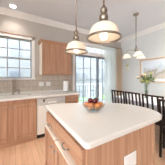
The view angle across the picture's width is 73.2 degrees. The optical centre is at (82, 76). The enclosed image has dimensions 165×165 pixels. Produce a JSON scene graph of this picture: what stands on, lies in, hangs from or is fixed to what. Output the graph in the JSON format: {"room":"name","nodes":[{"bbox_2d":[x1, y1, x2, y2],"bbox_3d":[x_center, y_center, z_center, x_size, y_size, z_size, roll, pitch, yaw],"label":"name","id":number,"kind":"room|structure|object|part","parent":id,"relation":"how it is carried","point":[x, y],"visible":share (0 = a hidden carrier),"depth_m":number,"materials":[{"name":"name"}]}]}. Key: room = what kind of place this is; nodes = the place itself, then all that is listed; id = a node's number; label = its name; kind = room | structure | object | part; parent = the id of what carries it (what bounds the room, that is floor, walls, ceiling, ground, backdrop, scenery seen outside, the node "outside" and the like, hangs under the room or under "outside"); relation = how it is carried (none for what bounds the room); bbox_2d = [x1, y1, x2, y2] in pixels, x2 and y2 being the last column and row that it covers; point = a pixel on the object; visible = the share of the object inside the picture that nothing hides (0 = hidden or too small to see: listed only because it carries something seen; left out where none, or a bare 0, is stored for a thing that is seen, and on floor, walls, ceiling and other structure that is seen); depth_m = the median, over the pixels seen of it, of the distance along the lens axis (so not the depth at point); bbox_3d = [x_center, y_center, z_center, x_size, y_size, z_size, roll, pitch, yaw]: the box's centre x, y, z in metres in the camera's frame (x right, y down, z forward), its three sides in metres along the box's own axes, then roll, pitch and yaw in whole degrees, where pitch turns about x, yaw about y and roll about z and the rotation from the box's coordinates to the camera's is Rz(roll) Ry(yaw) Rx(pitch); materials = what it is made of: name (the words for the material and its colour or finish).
{"room":"kitchen","nodes":[
{"label":"kitchen","id":0,"kind":"room"},
{"bbox_2d":[0,14,120,92],"bbox_3d":[-2.131,-0.108,2.399,8.830,2.840,0.150,0,0,-31],"label":"wall","id":1,"kind":"structure","parent":0,"point":[9,24],"depth_m":2.90,"materials":[{"name":"paint"}]},
{"bbox_2d":[0,31,35,79],"bbox_3d":[-1.638,-0.478,2.638,0.970,1.080,0.140,0,0,-31],"label":"window","id":2,"kind":"structure","parent":1,"relation":"in","point":[32,43],"depth_m":2.73,"materials":[{"name":"white paint"}]},
{"bbox_3d":[-1.667,-0.686,2.685,0.800,0.503,0.030,0,0,-31],"label":"sash","id":3,"kind":"part","parent":2,"relation":"part of","materials":[{"name":"clear glass"}]},
{"bbox_3d":[-1.648,-0.220,2.655,0.800,0.503,0.030,0,0,-31],"label":"sash","id":4,"kind":"part","parent":2,"relation":"part of","materials":[{"name":"clear glass"}]},
{"bbox_3d":[-1.617,-1.008,2.603,0.950,0.019,0.032,0,0,-31],"label":"cap moulding","id":5,"kind":"part","parent":2,"relation":"part of","materials":[{"name":"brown wood"}]},
{"bbox_3d":[-1.629,0.049,2.623,0.970,0.026,0.105,0,0,-31],"label":"sill","id":6,"kind":"part","parent":2,"relation":"part of","materials":[{"name":"white paint"}]},
{"bbox_2d":[0,75,69,92],"bbox_3d":[-1.580,0.149,2.638,2.820,0.415,0.010,0,0,-31],"label":"backsplash","id":7,"kind":"structure","parent":1,"relation":"attached to","point":[56,81],"depth_m":2.88,"materials":[{"name":"beige tile"}]},
{"bbox_2d":[38,39,70,74],"bbox_3d":[-0.702,-0.471,2.954,0.870,0.836,0.355,0,0,-31],"label":"upper cabinet","id":8,"kind":"object","parent":1,"relation":"attached to","point":[53,59],"visible":0.91,"depth_m":2.79,"materials":[{"name":"brown wood"}]},
{"bbox_3d":[-1.043,-0.438,2.769,0.005,0.770,0.317,0,0,-31],"label":"panel","id":9,"kind":"part","parent":8,"relation":"part of","materials":[{"name":"beige wood"}]},
{"bbox_3d":[-0.795,-0.438,2.744,0.369,0.730,0.020,0,0,-31],"label":"door","id":10,"kind":"part","parent":8,"relation":"part of","materials":[{"name":"brown wood"}]},
{"bbox_3d":[-0.703,-0.857,2.957,0.870,0.065,0.350,0,0,-31],"label":"crown moulding","id":11,"kind":"part","parent":8,"relation":"part of","materials":[{"name":"brown wood"}]},
{"bbox_3d":[-0.472,-0.438,2.938,0.369,0.730,0.020,0,0,-31],"label":"door","id":12,"kind":"part","parent":8,"relation":"part of","materials":[{"name":"brown wood"}]},
{"bbox_2d":[0,6,120,41],"bbox_3d":[-2.129,-1.470,2.251,8.680,0.115,0.105,0,0,-31],"label":"trim","id":13,"kind":"structure","parent":1,"relation":"attached to","point":[5,11],"depth_m":2.87,"materials":[{"name":"white paint"}]},
{"bbox_2d":[73,42,115,102],"bbox_3d":[0.462,0.093,3.938,1.860,2.442,0.154,0,0,-31],"label":"door","id":14,"kind":"structure","parent":1,"relation":"in","point":[90,55],"depth_m":3.81,"materials":[{"name":"white paint"}]},
{"bbox_3d":[0.156,0.286,3.749,0.980,2.009,0.035,0,0,-31],"label":"panel","id":15,"kind":"part","parent":14,"relation":"part of","materials":[{"name":"grey"}]},
{"bbox_3d":[0.835,0.286,4.211,0.780,2.009,0.035,0,0,-31],"label":"panel","id":16,"kind":"part","parent":14,"relation":"part of","materials":[{"name":"grey"}]},
{"bbox_3d":[1.144,-1.120,4.225,0.997,0.058,0.108,0,0,-31],"label":"curtain rod","id":17,"kind":"object","parent":1,"relation":"attached to","visible":0},
{"bbox_2d":[104,47,115,102],"bbox_3d":[1.039,0.102,4.124,0.600,2.380,0.035,0,0,-31],"label":"sheer curtain","id":18,"kind":"object","parent":17,"relation":"hanging from","point":[109,53],"visible":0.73,"depth_m":4.08,"materials":[{"name":"white fabric"}]},
{"bbox_2d":[116,49,121,95],"bbox_3d":[1.445,0.102,4.372,0.319,2.380,0.059,0,0,-31],"label":"curtain","id":19,"kind":"object","parent":17,"relation":"hanging from","point":[118,51],"visible":0.71,"depth_m":4.33,"materials":[{"name":"beige fabric"}]},
{"bbox_2d":[0,0,164,37],"bbox_3d":[-0.457,-1.578,-0.375,8.830,0.100,6.630,0,0,-31],"label":"ceiling","id":20,"kind":"structure","parent":0,"point":[120,12],"depth_m":2.59,"materials":[{"name":"white paint"}]},
{"bbox_2d":[8,3,16,8],"bbox_3d":[-1.499,-1.523,2.389,0.170,0.010,0.170,0,0,-31],"label":"recessed light","id":21,"kind":"object","parent":20,"relation":"in","point":[13,6],"visible":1,"depth_m":2.39,"materials":[{"name":"white paint"}]},
{"bbox_2d":[65,0,87,54],"bbox_3d":[-0.082,-0.923,1.452,0.304,1.210,0.304,0,0,-31],"label":"pendant light","id":22,"kind":"object","parent":20,"relation":"hanging from","point":[75,47],"visible":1,"depth_m":1.41,"materials":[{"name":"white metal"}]},
{"bbox_3d":[-0.082,-0.397,1.452,0.282,0.123,0.282,0,0,-31],"label":"lamp shade","id":23,"kind":"part","parent":22,"relation":"part of","materials":[{"name":"white glass"}]},
{"bbox_3d":[-0.082,-1.052,1.452,0.014,0.903,0.013,0,0,-31],"label":"rod","id":24,"kind":"part","parent":22,"relation":"part of","materials":[{"name":"brown metal"}]},
{"bbox_2d":[87,0,121,43],"bbox_3d":[0.188,-0.929,0.980,0.304,1.197,0.304,0,0,-31],"label":"pendant light","id":25,"kind":"object","parent":20,"relation":"hanging from","point":[104,31],"visible":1,"depth_m":0.95,"materials":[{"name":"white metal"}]},
{"bbox_3d":[0.188,-0.409,0.980,0.282,0.123,0.282,0,0,-31],"label":"lamp shade","id":26,"kind":"part","parent":25,"relation":"part of","materials":[{"name":"white glass"}]},
{"bbox_3d":[0.188,-0.397,0.980,0.068,0.132,0.068,0,0,-31],"label":"bulb","id":27,"kind":"part","parent":25,"relation":"part of","materials":[{"name":"white glass"}]},
{"bbox_2d":[122,13,144,58],"bbox_3d":[1.326,-1.003,2.725,0.592,1.050,0.554,0,0,-31],"label":"chandelier","id":28,"kind":"object","parent":20,"relation":"hanging from","point":[138,53],"visible":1,"depth_m":2.69,"materials":[{"name":"white glass"}]},
{"bbox_3d":[1.103,-0.527,2.781,0.228,0.099,0.228,0,0,-31],"label":"lamp shade","id":29,"kind":"part","parent":28,"relation":"part of","materials":[{"name":"white glass"}]},
{"bbox_3d":[1.254,-0.527,2.491,0.228,0.099,0.228,0,0,-31],"label":"lamp shade","id":30,"kind":"part","parent":28,"relation":"part of","materials":[{"name":"white glass"}]},
{"bbox_2d":[0,125,164,164],"bbox_3d":[-0.457,1.362,-0.375,8.830,0.100,6.630,0,0,-31],"label":"floor","id":31,"kind":"structure","parent":0,"point":[32,152],"depth_m":1.90,"materials":[{"name":"brown wood"}]},
{"bbox_2d":[0,98,36,149],"bbox_3d":[-1.451,0.876,2.328,0.840,0.872,0.655,0,0,-31],"label":"base cabinet","id":32,"kind":"object","parent":31,"relation":"on","point":[18,118],"visible":1,"depth_m":2.13,"materials":[{"name":"brown wood"}]},
{"bbox_3d":[-1.481,0.855,1.979,0.398,0.675,0.020,0,0,-31],"label":"door","id":33,"kind":"part","parent":32,"relation":"part of","materials":[{"name":"brown wood"}]},
{"bbox_3d":[-1.128,0.855,2.192,0.398,0.675,0.020,0,0,-31],"label":"door","id":34,"kind":"part","parent":32,"relation":"part of","materials":[{"name":"brown wood"}]},
{"bbox_2d":[37,96,64,137],"bbox_3d":[-0.824,0.877,2.711,0.620,0.866,0.626,0,0,-31],"label":"dishwasher","id":35,"kind":"object","parent":31,"relation":"on","point":[41,102],"visible":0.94,"depth_m":2.36,"materials":[{"name":"white metal"}]},
{"bbox_3d":[-0.678,0.518,2.470,0.614,0.137,0.048,0,0,-31],"label":"control panel","id":36,"kind":"part","parent":35,"relation":"part of","materials":[{"name":"grey plastic"}]},
{"bbox_2d":[65,94,78,102],"bbox_3d":[-0.396,0.876,2.964,0.365,0.872,0.655,0,0,-31],"label":"base cabinet","id":37,"kind":"object","parent":31,"relation":"on","point":[69,98],"visible":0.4,"depth_m":2.71,"materials":[{"name":"brown wood"}]},
{"bbox_3d":[-0.249,0.526,2.722,0.335,0.132,0.020,0,0,-31],"label":"drawer","id":38,"kind":"part","parent":37,"relation":"part of","materials":[{"name":"brown wood"}]},
{"bbox_2d":[45,111,154,164],"bbox_3d":[0.086,0.876,1.292,0.878,0.872,0.996,0,0,-31],"label":"kitchen island","id":39,"kind":"object","parent":31,"relation":"on","point":[137,147],"visible":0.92,"depth_m":0.93,"materials":[{"name":"brown wood"}]},
{"bbox_3d":[-0.377,0.922,1.324,0.048,0.540,0.423,0,0,-31],"label":"door","id":40,"kind":"part","parent":39,"relation":"part of","materials":[{"name":"brown wood"}]},
{"bbox_3d":[-0.368,0.537,1.330,0.026,0.140,0.423,0,0,-31],"label":"drawer","id":41,"kind":"part","parent":39,"relation":"part of","materials":[{"name":"brown wood"}]},
{"bbox_3d":[-0.130,0.922,0.913,0.048,0.540,0.488,0,0,-31],"label":"door","id":42,"kind":"part","parent":39,"relation":"part of","materials":[{"name":"brown wood"}]},
{"bbox_3d":[-0.120,0.537,0.919,0.026,0.140,0.488,0,0,-31],"label":"drawer","id":43,"kind":"part","parent":39,"relation":"part of","materials":[{"name":"brown wood"}]},
{"bbox_2d":[45,103,161,148],"bbox_3d":[0.207,0.418,1.411,1.102,0.042,1.113,0,0,-31],"label":"island countertop","id":44,"kind":"structure","parent":39,"relation":"on","point":[92,128],"depth_m":1.04,"materials":[{"name":"white stone"}]},
{"bbox_3d":[0.132,0.354,1.329,0.276,0.086,0.276,0,0,-31],"label":"fruit bowl","id":45,"kind":"object","parent":44,"relation":"on","visible":0},
{"bbox_2d":[87,103,93,109],"bbox_3d":[0.093,0.331,1.261,0.077,0.076,0.077,0,0,-39],"label":"peach","id":46,"kind":"object","parent":45,"relation":"in","point":[90,106],"visible":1,"depth_m":1.24,"materials":[{"name":"orange food"}]},
{"bbox_2d":[94,103,100,109],"bbox_3d":[0.172,0.331,1.262,0.076,0.076,0.077,0,0,-16],"label":"orange","id":47,"kind":"object","parent":45,"relation":"in","point":[97,106],"visible":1,"depth_m":1.24,"materials":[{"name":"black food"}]},
{"bbox_3d":[0.349,0.876,0.890,0.754,0.872,0.014,0,0,-31],"label":"panel","id":48,"kind":"part","parent":39,"relation":"part of","materials":[{"name":"brown wood"}]},
{"bbox_2d":[124,150,135,164],"bbox_3d":[0.390,0.680,0.902,0.150,0.116,0.008,0,0,-31],"label":"outlet plate","id":49,"kind":"object","parent":39,"relation":"attached to","point":[129,157],"depth_m":0.90,"materials":[{"name":"white plastic"}]},
{"bbox_3d":[0.694,0.876,1.094,0.042,0.872,0.020,0,0,-31],"label":"corner post","id":50,"kind":"part","parent":39,"relation":"part of","materials":[{"name":"brown wood"}]},
{"bbox_2d":[111,90,124,103],"bbox_3d":[1.103,0.832,3.044,0.486,0.961,0.400,0,0,-35],"label":"dining chair","id":51,"kind":"object","parent":31,"relation":"on","point":[117,91],"visible":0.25,"depth_m":2.92,"materials":[{"name":"brown wood"}]},
{"bbox_2d":[125,91,140,105],"bbox_3d":[1.349,0.832,2.685,0.486,0.961,0.400,0,0,-28],"label":"dining chair","id":52,"kind":"object","parent":31,"relation":"on","point":[126,92],"visible":0.27,"depth_m":2.57,"materials":[{"name":"brown wood"}]},
{"bbox_2d":[141,94,164,148],"bbox_3d":[1.546,0.832,2.291,0.486,0.961,0.400,0,0,-33],"label":"dining chair","id":53,"kind":"object","parent":31,"relation":"on","point":[143,95],"visible":0.43,"depth_m":2.11,"materials":[{"name":"brown wood"}]},
{"bbox_3d":[1.355,0.369,2.167,0.032,0.035,0.400,0,0,-33],"label":"rail","id":54,"kind":"part","parent":53,"relation":"part of","materials":[{"name":"brown wood"}]},
{"bbox_3d":[1.487,0.842,2.034,0.095,0.942,0.034,0,0,-33],"label":"leg","id":55,"kind":"part","parent":53,"relation":"part of","materials":[{"name":"brown wood"}]},
{"bbox_2d":[158,99,164,157],"bbox_3d":[1.534,0.832,1.779,0.486,0.961,0.400,0,0,-36],"label":"dining chair","id":56,"kind":"object","parent":31,"relation":"on","point":[162,129],"visible":0.95,"depth_m":1.81,"materials":[{"name":"brown wood"}]},
{"bbox_3d":[1.272,0.842,1.815,0.095,0.942,0.034,0,0,-36],"label":"leg","id":57,"kind":"part","parent":56,"relation":"part of","materials":[{"name":"brown wood"}]},
{"bbox_3d":[-2.214,0.876,1.867,0.938,0.872,0.655,0,0,-31],"label":"base cabinet","id":58,"kind":"object","parent":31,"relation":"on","visible":0},
{"bbox_2d":[0,89,79,101],"bbox_3d":[-1.419,0.398,2.353,2.800,0.080,0.640,0,0,-31],"label":"countertop","id":59,"kind":"structure","parent":58,"relation":"on","point":[45,93],"depth_m":2.52,"materials":[{"name":"white stone"}]},
{"bbox_2d":[11,79,16,94],"bbox_3d":[-1.548,0.224,2.465,0.119,0.344,0.192,0,0,-4],"label":"kitchen faucet","id":60,"kind":"object","parent":59,"relation":"on","point":[13,91],"visible":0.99,"depth_m":2.51,"materials":[{"name":"silver metal"}]},
{"bbox_2d":[0,94,30,97],"bbox_3d":[-1.486,0.499,2.367,0.698,0.185,0.308,0,0,-31],"label":"sink","id":61,"kind":"object","parent":59,"relation":"in","point":[21,94],"visible":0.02,"depth_m":2.51,"materials":[{"name":"silver metal"}]},
{"bbox_2d":[63,79,68,91],"bbox_3d":[-0.457,0.225,3.041,0.150,0.342,0.150,0,0,-31],"label":"paper towel holder","id":62,"kind":"object","parent":59,"relation":"on","point":[65,83],"visible":1,"depth_m":2.98,"materials":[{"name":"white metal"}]},
{"bbox_3d":[1.710,0.935,2.702,0.920,0.755,1.660,0,0,-31],"label":"dining table","id":63,"kind":"object","parent":31,"relation":"on","visible":0},
{"bbox_2d":[113,94,164,116],"bbox_3d":[1.710,0.662,2.702,0.992,0.219,1.732,0,0,-31],"label":"tablecloth","id":64,"kind":"object","parent":63,"relation":"on","point":[149,98],"visible":0.38,"depth_m":2.71,"materials":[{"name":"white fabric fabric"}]},
{"bbox_3d":[1.672,0.381,2.901,0.132,0.344,0.132,0,0,-31],"label":"flower vase","id":65,"kind":"object","parent":64,"relation":"on","visible":0},
{"bbox_2d":[136,72,155,93],"bbox_3d":[1.645,0.196,2.909,0.455,0.653,0.448,0,0,26],"label":"flower bouquet","id":66,"kind":"object","parent":65,"relation":"in","point":[147,78],"visible":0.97,"depth_m":2.86,"materials":[{"name":"green plant"}]},
{"bbox_2d":[121,28,164,97],"bbox_3d":[3.298,-0.108,1.803,0.150,2.840,6.480,0,0,-31],"label":"wall","id":67,"kind":"structure","parent":0,"point":[151,45],"depth_m":3.79,"materials":[{"name":"grey paint"}]},
{"bbox_2d":[121,22,164,41],"bbox_3d":[3.189,-1.470,1.737,0.105,0.115,6.480,0,0,-31],"label":"trim","id":68,"kind":"structure","parent":67,"relation":"attached to","point":[160,26],"depth_m":3.64,"materials":[{"name":"white paint"}]},
{"bbox_2d":[140,56,164,82],"bbox_3d":[2.260,-0.208,3.349,0.029,0.760,1.100,0,0,-31],"label":"framed picture","id":69,"kind":"object","parent":67,"relation":"attached to","point":[156,66],"visible":0.83,"depth_m":3.40,"materials":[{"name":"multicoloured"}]},
{"bbox_2d":[144,61,164,78],"bbox_3d":[2.261,-0.208,3.349,0.002,0.520,0.840,0,0,-31],"label":"print","id":70,"kind":"object","parent":69,"relation":"attached to","point":[157,68],"depth_m":3.39},
{"label":"outside","id":71,"kind":"structure","parent":0,"visible":0},
{"bbox_2d":[79,95,103,101],"bbox_3d":[-4.745,1.987,22.387,65.000,0.150,36.760,0,0,-31],"label":"ground","id":72,"kind":"structure","parent":71,"point":[103,95],"depth_m":9.87,"materials":[{"name":"green plant"}]},
{"bbox_2d":[0,38,103,97],"bbox_3d":[-3.630,-2.388,11.825,21.000,8.600,7.000,0,0,-31],"label":"sky","id":73,"kind":"structure","parent":72,"relation":"on","point":[12,72],"depth_m":8.09,"materials":[{"name":"white"}]},
{"bbox_3d":[-4.640,-1.838,7.652,0.550,0.800,0.018,0,0,-31],"label":"pane","id":74,"kind":"part","parent":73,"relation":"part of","materials":[{"name":"clear glass"}]},
{"bbox_3d":[-4.640,-0.163,7.652,0.650,0.450,0.018,0,0,-31],"label":"pane","id":75,"kind":"part","parent":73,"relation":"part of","materials":[{"name":"clear glass"}]},
{"bbox_3d":[0.123,1.642,5.120,3.700,0.540,2.160,0,0,-31],"label":"deck","id":76,"kind":"object","parent":72,"relation":"on","visible":0},
{"bbox_2d":[76,83,101,99],"bbox_3d":[-0.404,0.882,5.993,3.700,0.980,0.080,0,0,-31],"label":"deck railing","id":77,"kind":"object","parent":76,"relation":"on","point":[94,84],"visible":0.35,"depth_m":6.62,"materials":[{"name":"white paint"}]}
]}

